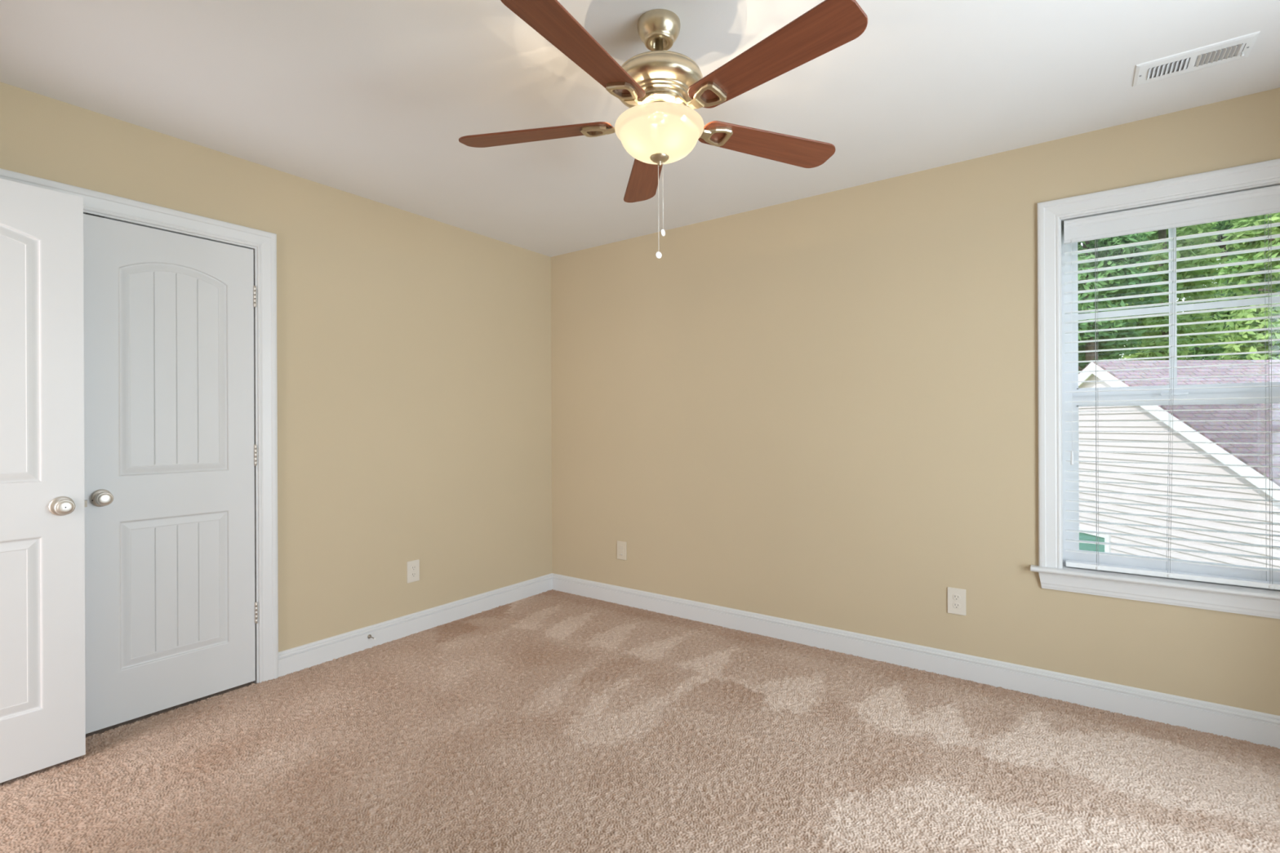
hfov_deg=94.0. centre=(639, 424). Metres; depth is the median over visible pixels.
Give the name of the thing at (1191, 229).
maple tree
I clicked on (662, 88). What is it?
ceiling fan
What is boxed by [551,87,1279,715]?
wall
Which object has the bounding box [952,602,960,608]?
receptacle
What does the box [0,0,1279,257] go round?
ceiling
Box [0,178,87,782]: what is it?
door
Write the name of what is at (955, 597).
receptacle
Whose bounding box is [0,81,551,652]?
wall
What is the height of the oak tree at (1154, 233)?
24.464 m
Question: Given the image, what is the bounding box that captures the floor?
[0,589,1279,852]
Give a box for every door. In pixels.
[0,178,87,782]
[83,213,257,733]
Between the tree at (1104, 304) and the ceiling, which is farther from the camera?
the tree at (1104, 304)
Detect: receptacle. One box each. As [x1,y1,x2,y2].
[410,565,416,570]
[410,572,416,577]
[952,594,960,600]
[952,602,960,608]
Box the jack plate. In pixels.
[617,541,626,559]
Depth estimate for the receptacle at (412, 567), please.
3.46 m
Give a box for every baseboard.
[278,573,552,676]
[551,573,1279,748]
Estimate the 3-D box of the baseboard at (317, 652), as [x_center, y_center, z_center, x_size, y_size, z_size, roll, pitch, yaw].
[-1.191,1.153,3.626,0.015,0.120,1.880,0,0,36]
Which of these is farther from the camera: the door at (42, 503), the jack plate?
the jack plate
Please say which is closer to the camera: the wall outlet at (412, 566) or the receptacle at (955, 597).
the receptacle at (955, 597)
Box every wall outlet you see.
[406,559,419,583]
[947,586,965,615]
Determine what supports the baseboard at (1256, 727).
attached to the wall at (822, 410)
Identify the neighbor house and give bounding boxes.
[1078,360,1279,568]
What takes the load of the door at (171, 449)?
in the wall at (414, 350)
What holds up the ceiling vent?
in the ceiling
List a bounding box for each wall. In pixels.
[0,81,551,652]
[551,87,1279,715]
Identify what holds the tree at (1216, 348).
on the ground
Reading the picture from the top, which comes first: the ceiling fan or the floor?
the ceiling fan
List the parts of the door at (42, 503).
knob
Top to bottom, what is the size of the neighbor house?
5.200 m
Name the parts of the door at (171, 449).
knob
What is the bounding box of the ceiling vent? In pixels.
[1132,31,1260,86]
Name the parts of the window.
frame, sash, sash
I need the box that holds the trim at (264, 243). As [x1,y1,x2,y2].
[0,168,278,683]
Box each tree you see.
[1077,231,1167,373]
[1077,241,1127,359]
[1101,232,1182,355]
[1106,221,1235,359]
[1167,213,1279,359]
[1216,212,1279,359]
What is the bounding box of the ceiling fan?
[458,0,867,258]
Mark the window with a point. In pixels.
(1054, 574)
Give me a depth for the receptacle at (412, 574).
3.46 m
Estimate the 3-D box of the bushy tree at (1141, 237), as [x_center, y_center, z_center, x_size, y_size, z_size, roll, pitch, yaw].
[16.272,-4.126,21.593,4.162,16.429,3.967,0,0,-16]
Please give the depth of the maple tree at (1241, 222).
18.69 m
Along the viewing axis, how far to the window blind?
2.40 m
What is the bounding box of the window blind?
[1063,184,1279,590]
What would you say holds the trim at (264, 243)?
attached to the wall at (414, 350)
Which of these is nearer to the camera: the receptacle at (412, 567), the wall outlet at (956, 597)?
the wall outlet at (956, 597)
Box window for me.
[1030,158,1279,618]

